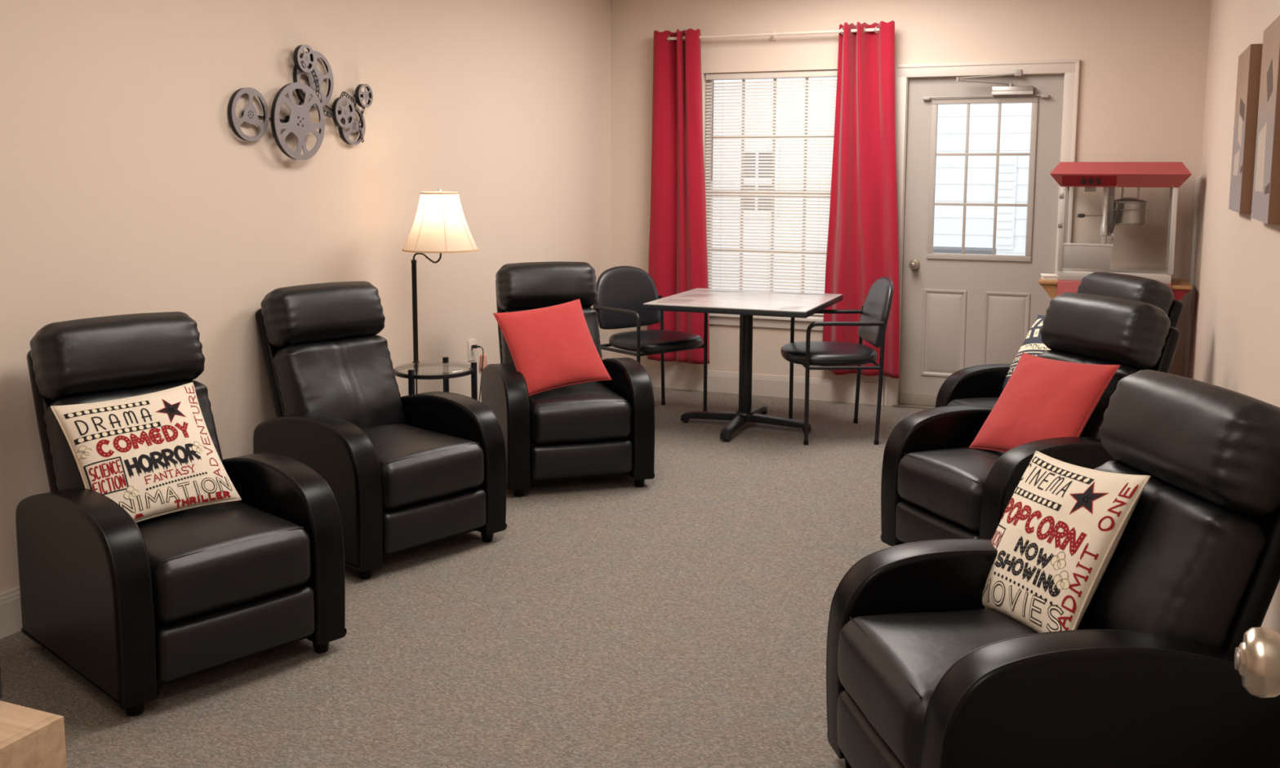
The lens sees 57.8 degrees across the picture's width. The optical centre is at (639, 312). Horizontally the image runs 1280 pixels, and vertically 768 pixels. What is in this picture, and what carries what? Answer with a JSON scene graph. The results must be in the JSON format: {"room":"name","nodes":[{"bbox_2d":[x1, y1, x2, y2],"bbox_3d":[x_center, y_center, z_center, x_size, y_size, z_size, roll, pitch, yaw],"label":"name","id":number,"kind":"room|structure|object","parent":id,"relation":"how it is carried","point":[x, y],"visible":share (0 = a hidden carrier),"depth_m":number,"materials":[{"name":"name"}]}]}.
{"room":"home theater room","nodes":[
{"label":"home theater room","id":0,"kind":"room"},
{"bbox_2d":[0,0,611,594],"bbox_3d":[-1.840,-0.400,4.210,0.120,2.740,8.540,3,8,22],"label":"wall","id":1,"kind":"structure","parent":0,"point":[127,184],"depth_m":4.76,"materials":[{"name":"beige paint"}]},
{"bbox_2d":[0,586,22,639],"bbox_3d":[-1.808,0.901,4.281,0.015,0.140,8.400,3,8,22],"label":"baseboard","id":2,"kind":"structure","parent":1,"relation":"attached to","point":[11,617],"depth_m":3.74,"materials":[{"name":"white wood"}]},
{"bbox_2d":[227,44,373,159],"bbox_3d":[-1.421,-0.890,4.921,0.064,0.481,0.887,3,8,22],"label":"sculpture","id":3,"kind":"object","parent":1,"relation":"attached to","point":[295,123],"visible":1,"depth_m":4.88,"materials":[{"name":"grey paint"}]},
{"bbox_2d":[467,338,475,361],"bbox_3d":[-0.921,0.203,6.349,0.008,0.116,0.072,3,8,22],"label":"wall outlet","id":4,"kind":"object","parent":1,"relation":"attached to","point":[471,352],"visible":1,"depth_m":6.34,"materials":[{"name":"beige plastic"}]},
{"bbox_2d":[471,344,480,348],"bbox_3d":[-0.894,0.185,6.340,0.044,0.018,0.030,3,8,22],"label":"plug","id":5,"kind":"object","parent":4,"relation":"attached to","point":[474,346],"visible":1,"depth_m":6.33,"materials":[{"name":"black plastic"}]},
{"bbox_2d":[480,354,487,368],"bbox_3d":[-0.871,0.271,6.457,0.024,0.083,0.057,3,8,22],"label":"air freshener","id":6,"kind":"object","parent":1,"relation":"attached to","point":[485,361],"visible":0.74,"depth_m":6.44,"materials":[{"name":"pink plastic"}]},
{"bbox_2d":[0,386,926,767],"bbox_3d":[-0.125,1.120,3.613,3.894,0.120,8.660,3,8,22],"label":"floor","id":7,"kind":"structure","parent":0,"point":[680,619],"depth_m":3.68,"materials":[{"name":"carpet"}]},
{"bbox_2d":[0,700,66,767],"bbox_3d":[-1.782,0.991,2.327,1.280,0.445,0.439,3,8,22],"label":"table","id":8,"kind":"object","parent":7,"relation":"on","point":[30,738],"visible":1,"depth_m":2.20,"materials":[{"name":"brown wood"}]},
{"bbox_2d":[0,666,2,700],"bbox_3d":[-1.364,0.728,2.278,0.210,0.092,0.090,3,8,22],"label":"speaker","id":9,"kind":"object","parent":8,"relation":"on","point":[1,691],"visible":1,"depth_m":2.27},
{"bbox_2d":[15,311,346,716],"bbox_3d":[-1.464,0.542,3.604,0.918,1.022,0.700,7,10,43],"label":"recliner","id":10,"kind":"object","parent":7,"relation":"on","point":[131,608],"visible":0.81,"depth_m":3.41,"materials":[{"name":"black leather"}]},
{"bbox_2d":[44,380,224,490],"bbox_3d":[-1.607,0.459,3.732,0.272,0.427,0.507,7,10,43],"label":"cushion","id":11,"kind":"object","parent":10,"relation":"on","point":[63,473],"depth_m":3.62,"materials":[{"name":"beige fabric"}]},
{"bbox_2d":[50,382,241,522],"bbox_3d":[-1.520,0.437,3.581,0.284,0.360,0.456,7,10,44],"label":"throw pillow","id":12,"kind":"object","parent":10,"relation":"on","point":[153,455],"visible":0.98,"depth_m":3.54,"materials":[{"name":"beige fabric"}]},
{"bbox_2d":[136,500,311,624],"bbox_3d":[-1.374,0.719,3.539,0.668,0.210,0.485,7,10,43],"label":"seat cushion","id":13,"kind":"object","parent":10,"relation":"on","point":[210,564],"depth_m":3.34,"materials":[{"name":"black leather"}]},
{"bbox_2d":[253,280,506,579],"bbox_3d":[-1.087,0.410,4.671,0.918,1.022,0.700,7,10,42],"label":"recliner","id":14,"kind":"object","parent":7,"relation":"on","point":[403,473],"visible":0.98,"depth_m":4.60,"materials":[{"name":"black leather"}]},
{"bbox_2d":[272,335,405,428],"bbox_3d":[-1.232,0.328,4.797,0.272,0.427,0.507,7,10,42],"label":"cushion","id":15,"kind":"object","parent":14,"relation":"on","point":[352,379],"depth_m":4.72,"materials":[{"name":"black leather"}]},
{"bbox_2d":[360,423,484,510],"bbox_3d":[-0.996,0.587,4.608,0.668,0.210,0.485,7,10,42],"label":"seat cushion","id":16,"kind":"object","parent":14,"relation":"on","point":[420,466],"depth_m":4.42,"materials":[{"name":"black leather"}]},
{"bbox_2d":[393,188,484,401],"bbox_3d":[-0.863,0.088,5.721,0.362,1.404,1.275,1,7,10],"label":"floor lamp","id":17,"kind":"object","parent":7,"relation":"on","point":[439,225],"visible":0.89,"depth_m":5.23,"materials":[{"name":"white fabric"}]},
{"bbox_2d":[480,261,654,497],"bbox_3d":[-0.388,0.282,5.714,0.700,1.022,0.918,-2,7,-17],"label":"recliner","id":18,"kind":"object","parent":7,"relation":"on","point":[603,428],"visible":0.84,"depth_m":5.39,"materials":[{"name":"black leather"}]},
{"bbox_2d":[500,306,603,384],"bbox_3d":[-0.446,0.193,5.894,0.507,0.427,0.272,-2,7,-17],"label":"cushion","id":19,"kind":"object","parent":18,"relation":"on","point":[590,314],"depth_m":5.90,"materials":[{"name":"black leather"}]},
{"bbox_2d":[493,298,611,395],"bbox_3d":[-0.418,0.161,5.542,0.494,0.411,0.281,-4,8,-28],"label":"throw pillow","id":20,"kind":"object","parent":18,"relation":"on","point":[553,347],"visible":0.94,"depth_m":5.49,"materials":[{"name":"red fabric"}]},
{"bbox_2d":[528,381,631,444],"bbox_3d":[-0.352,0.463,5.616,0.485,0.210,0.668,-2,7,-17],"label":"seat cushion","id":21,"kind":"object","parent":18,"relation":"on","point":[595,412],"depth_m":5.33,"materials":[{"name":"black leather"}]},
{"bbox_2d":[592,266,707,411],"bbox_3d":[0.067,0.181,7.045,0.562,0.896,0.600,-6,9,-40],"label":"chair","id":22,"kind":"object","parent":7,"relation":"on","point":[622,291],"visible":0.86,"depth_m":7.08,"materials":[{"name":"black metal"}]},
{"bbox_2d":[642,288,843,442],"bbox_3d":[0.612,0.294,6.709,0.923,0.758,0.923,3,8,22],"label":"cafe table","id":23,"kind":"object","parent":7,"relation":"on","point":[745,304],"visible":0.98,"depth_m":6.65,"materials":[{"name":"black metal"}]},
{"bbox_2d":[780,276,893,444],"bbox_3d":[1.102,0.244,6.563,0.600,0.896,0.562,0,7,-2],"label":"chair","id":24,"kind":"object","parent":7,"relation":"on","point":[875,311],"visible":0.93,"depth_m":6.37,"materials":[{"name":"black leather"}]},
{"bbox_2d":[880,292,1180,546],"bbox_3d":[1.474,0.458,4.347,0.918,1.022,0.700,-3,8,-22],"label":"recliner","id":25,"kind":"object","parent":7,"relation":"on","point":[934,486],"visible":0.59,"depth_m":4.24,"materials":[{"name":"black leather"}]},
{"bbox_2d":[897,446,1005,532],"bbox_3d":[1.358,0.629,4.321,0.668,0.210,0.485,-3,8,-22],"label":"seat cushion","id":26,"kind":"object","parent":25,"relation":"on","point":[944,487],"depth_m":4.19,"materials":[{"name":"black leather"}]},
{"bbox_2d":[968,352,1119,452],"bbox_3d":[1.492,0.352,4.298,0.288,0.364,0.462,-4,8,-29],"label":"throw pillow","id":27,"kind":"object","parent":25,"relation":"on","point":[1042,398],"visible":0.81,"depth_m":4.25,"materials":[{"name":"red fabric"}]},
{"bbox_2d":[1036,350,1140,439],"bbox_3d":[1.658,0.383,4.414,0.272,0.427,0.507,-3,8,-22],"label":"cushion","id":28,"kind":"object","parent":25,"relation":"on","point":[1091,428],"depth_m":4.22,"materials":[{"name":"red fabric"}]},
{"bbox_2d":[826,369,1279,767],"bbox_3d":[0.955,0.669,2.639,0.918,1.022,0.700,-1,7,-9],"label":"recliner","id":29,"kind":"object","parent":7,"relation":"on","point":[920,673],"visible":0.84,"depth_m":2.42,"materials":[{"name":"black leather"}]},
{"bbox_2d":[837,608,1079,767],"bbox_3d":[0.832,0.837,2.639,0.668,0.210,0.485,-1,7,-9],"label":"seat cushion","id":30,"kind":"object","parent":29,"relation":"on","point":[891,663],"depth_m":2.60,"materials":[{"name":"black leather"}]},
{"bbox_2d":[982,450,1151,633],"bbox_3d":[0.986,0.556,2.793,0.238,0.426,0.479,-2,7,-15],"label":"throw pillow","id":31,"kind":"object","parent":29,"relation":"on","point":[1063,524],"visible":0.95,"depth_m":2.69,"materials":[{"name":"beige fabric"}]},
{"bbox_2d":[1077,460,1265,648],"bbox_3d":[1.152,0.600,2.662,0.272,0.427,0.507,-1,7,-9],"label":"cushion","id":32,"kind":"object","parent":29,"relation":"on","point":[1186,565],"depth_m":2.45,"materials":[{"name":"black leather"}]},
{"bbox_2d":[935,271,1183,408],"bbox_3d":[1.914,0.339,5.307,0.918,1.022,0.700,-2,7,-14],"label":"recliner","id":33,"kind":"object","parent":7,"relation":"on","point":[981,385],"visible":0.22,"depth_m":5.39,"materials":[{"name":"black leather"}]},
{"bbox_2d":[946,397,999,408],"bbox_3d":[1.793,0.508,5.298,0.668,0.210,0.485,-2,7,-14],"label":"seat cushion","id":34,"kind":"object","parent":33,"relation":"on","point":[983,402],"depth_m":5.35,"materials":[{"name":"black leather"}]},
{"bbox_2d":[1001,315,1050,391],"bbox_3d":[1.908,0.189,5.391,0.270,0.410,0.486,-3,8,-22],"label":"throw pillow","id":35,"kind":"object","parent":33,"relation":"on","point":[1033,344],"visible":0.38,"depth_m":5.49,"materials":[{"name":"beige fabric"}]},
{"bbox_2d":[1038,274,1191,300],"bbox_3d":[2.645,0.253,6.525,0.770,0.895,0.542,3,8,22],"label":"cart","id":36,"kind":"object","parent":7,"relation":"on","point":[1180,287],"visible":0.12,"depth_m":6.35,"materials":[{"name":"red wood"}]},
{"bbox_2d":[1038,274,1058,284],"bbox_3d":[2.337,-0.192,6.599,0.100,0.018,0.450,3,8,22],"label":"shelf","id":37,"kind":"object","parent":36,"relation":"attached to","point":[1042,282],"depth_m":6.40,"materials":[{"name":"brown wood"}]},
{"bbox_2d":[1040,273,1058,279],"bbox_3d":[2.308,-0.204,6.533,0.092,0.023,0.126,2,7,17],"label":"napkin stack","id":38,"kind":"object","parent":36,"relation":"on","point":[1044,276],"visible":1,"depth_m":6.48,"materials":[{"name":"white paper"}]},
{"bbox_2d":[1049,161,1191,284],"bbox_3d":[2.639,-0.509,6.411,0.696,0.644,0.516,3,8,22],"label":"machine","id":39,"kind":"object","parent":36,"relation":"on","point":[1074,263],"visible":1,"depth_m":6.27,"materials":[{"name":"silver metal"}]},
{"bbox_2d":[1081,177,1085,184],"bbox_3d":[2.387,-0.708,6.235,0.018,0.034,0.027,3,8,22],"label":"rocker switch","id":40,"kind":"object","parent":39,"relation":"attached to","point":[1083,180],"depth_m":6.23,"materials":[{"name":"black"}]},
{"bbox_2d":[1084,186,1096,208],"bbox_3d":[2.489,-0.624,6.411,0.060,0.152,0.051,3,8,22],"label":"label","id":41,"kind":"object","parent":39,"relation":"attached to","point":[1089,189],"depth_m":6.39,"materials":[{"name":"beige paper"}]},
{"bbox_2d":[1088,177,1093,184],"bbox_3d":[2.421,-0.706,6.221,0.018,0.034,0.027,3,8,22],"label":"rocker switch","id":42,"kind":"object","parent":39,"relation":"attached to","point":[1091,180],"depth_m":6.22,"materials":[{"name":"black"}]},
{"bbox_2d":[1096,177,1100,184],"bbox_3d":[2.455,-0.704,6.207,0.018,0.034,0.027,3,8,22],"label":"rocker switch","id":43,"kind":"object","parent":39,"relation":"attached to","point":[1098,180],"depth_m":6.20,"materials":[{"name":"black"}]},
{"bbox_2d":[1058,266,1171,284],"bbox_3d":[2.639,-0.215,6.448,0.564,0.052,0.402,3,8,22],"label":"tray","id":44,"kind":"object","parent":39,"relation":"on","point":[1071,273],"depth_m":6.33,"materials":[{"name":"silver metal"}]},
{"bbox_2d":[1111,186,1149,225],"bbox_3d":[2.704,-0.591,6.397,0.199,0.210,0.207,3,8,22],"label":"kettle","id":45,"kind":"object","parent":39,"relation":"on","point":[1125,211],"depth_m":6.34,"materials":[{"name":"silver metal"}]},
{"bbox_2d":[1170,278,1191,289],"bbox_3d":[2.956,-0.158,6.344,0.100,0.018,0.450,3,8,22],"label":"shelf","id":46,"kind":"object","parent":36,"relation":"attached to","point":[1175,284],"depth_m":6.23,"materials":[{"name":"brown wood"}]},
{"bbox_2d":[611,0,1211,404],"bbox_3d":[1.516,-0.781,7.340,3.654,2.740,0.140,3,8,22],"label":"wall","id":47,"kind":"structure","parent":0,"point":[1143,67],"depth_m":6.94,"materials":[{"name":"beige paint"}]},
{"bbox_2d":[642,365,884,405],"bbox_3d":[1.482,0.518,7.430,3.654,0.140,0.015,3,8,22],"label":"baseboard","id":48,"kind":"structure","parent":47,"relation":"attached to","point":[820,389],"depth_m":7.68,"materials":[{"name":"white wood"}]},
{"bbox_2d":[709,313,823,330],"bbox_3d":[0.853,0.049,7.691,1.022,0.082,0.155,3,8,22],"label":"trim","id":49,"kind":"structure","parent":47,"relation":"attached to","point":[714,318],"depth_m":7.62,"materials":[{"name":"white wood"}]},
{"bbox_2d":[706,76,836,316],"bbox_3d":[0.877,-0.782,7.640,0.922,1.580,0.050,3,8,22],"label":"window","id":50,"kind":"structure","parent":47,"relation":"in","point":[806,78],"depth_m":7.66,"materials":[{"name":"white plastic"}]},
{"bbox_2d":[705,70,837,315],"bbox_3d":[0.849,-0.778,7.574,0.898,1.563,0.044,3,8,22],"label":"window blind","id":51,"kind":"object","parent":50,"relation":"attached to","point":[821,73],"visible":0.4,"depth_m":7.58,"materials":[{"name":"white plastic"}]},
{"bbox_2d":[666,27,879,40],"bbox_3d":[0.833,-1.767,7.371,1.422,0.060,0.104,3,8,22],"label":"curtain rod","id":52,"kind":"object","parent":47,"relation":"attached to","point":[773,33],"visible":0.8,"depth_m":7.32,"materials":[{"name":"white metal"}]},
{"bbox_2d":[647,28,709,364],"bbox_3d":[0.258,-0.755,7.686,0.428,2.196,0.105,3,8,22],"label":"curtain","id":53,"kind":"object","parent":52,"relation":"hanging from","point":[678,258],"visible":0.85,"depth_m":7.66,"materials":[{"name":"red fabric"}]},
{"bbox_2d":[821,20,899,378],"bbox_3d":[1.397,-0.691,7.223,0.507,2.190,0.102,3,8,22],"label":"curtain","id":54,"kind":"object","parent":52,"relation":"hanging from","point":[862,245],"visible":0.87,"depth_m":7.20,"materials":[{"name":"red fabric"}]},
{"bbox_2d":[892,403,935,408],"bbox_3d":[2.074,0.604,7.266,0.949,0.012,0.160,3,8,22],"label":"trim","id":55,"kind":"structure","parent":47,"relation":"attached to","point":[899,405],"depth_m":7.33,"materials":[{"name":"beige wood"}]},
{"bbox_2d":[898,69,1064,406],"bbox_3d":[2.056,-0.421,7.062,0.901,2.073,0.184,3,8,22],"label":"door","id":56,"kind":"structure","parent":47,"relation":"in","point":[960,311],"depth_m":7.13,"materials":[{"name":"paint"}]},
{"bbox_2d":[884,58,1079,406],"bbox_3d":[2.085,-0.448,7.129,1.069,2.135,0.164,3,8,22],"label":"trim","id":57,"kind":"structure","parent":47,"relation":"attached to","point":[1069,68],"depth_m":6.99,"materials":[{"name":"white wood"}]},
{"bbox_2d":[1188,0,1279,634],"bbox_3d":[1.645,-0.211,2.773,0.120,2.740,8.540,3,8,22],"label":"wall","id":58,"kind":"structure","parent":0,"point":[1235,340],"depth_m":4.61,"materials":[{"name":"beige paint"}]},
{"bbox_2d":[1183,177,1200,377],"bbox_3d":[3.150,-0.113,6.621,0.022,1.320,0.037,3,8,22],"label":"trim","id":59,"kind":"structure","parent":58,"relation":"attached to","point":[1197,179],"depth_m":6.59,"materials":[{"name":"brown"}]},
{"bbox_2d":[1228,44,1262,213],"bbox_3d":[2.097,-0.629,4.020,0.036,0.553,0.442,3,8,22],"label":"print","id":60,"kind":"object","parent":58,"relation":"attached to","point":[1249,68],"visible":1,"depth_m":3.84,"materials":[{"name":"brown"}]},
{"bbox_2d":[1228,44,1251,213],"bbox_3d":[2.082,-0.630,4.026,0.002,0.551,0.440,3,8,22],"label":"picture","id":61,"kind":"object","parent":60,"relation":"attached to","point":[1242,143],"depth_m":3.91,"materials":[{"name":"fabric"}]},
{"bbox_2d":[1234,626,1279,697],"bbox_3d":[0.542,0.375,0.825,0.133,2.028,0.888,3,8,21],"label":"door knob","id":62,"kind":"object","parent":58,"relation":"in","point":[1257,658],"depth_m":1.17,"materials":[{"name":"metal"}]},
{"bbox_2d":[1250,15,1279,224],"bbox_3d":[1.778,-0.535,3.259,0.036,0.553,0.442,3,8,22],"label":"print","id":63,"kind":"object","parent":58,"relation":"attached to","point":[1265,206],"visible":1,"depth_m":3.18,"materials":[{"name":"brown paper"}]},
{"label":"outside","id":64,"kind":"structure","parent":0,"visible":0},
{"bbox_3d":[2.515,-0.132,14.646,28.000,0.150,13.850,3,8,22],"label":"ground","id":65,"kind":"structure","parent":64,"visible":0},
{"bbox_2d":[711,77,1031,293],"bbox_3d":[1.936,-2.366,12.948,20.000,4.700,0.500,3,8,22],"label":"building","id":66,"kind":"structure","parent":65,"relation":"on","point":[1015,118],"depth_m":12.49,"materials":[{"name":"white"}]},
{"bbox_2d":[995,155,1017,249],"bbox_3d":[3.878,-1.171,12.298,0.200,1.000,0.019,3,8,22],"label":"shutter","id":67,"kind":"object","parent":66,"relation":"hanging from","point":[1006,216],"depth_m":12.30,"materials":[{"name":"white plastic"}]},
{"bbox_2d":[933,246,996,254],"bbox_3d":[3.111,-0.206,11.249,0.600,0.840,0.400,3,8,22],"label":"garden table","id":68,"kind":"object","parent":65,"relation":"on","point":[980,251],"visible":0.19,"depth_m":11.07,"materials":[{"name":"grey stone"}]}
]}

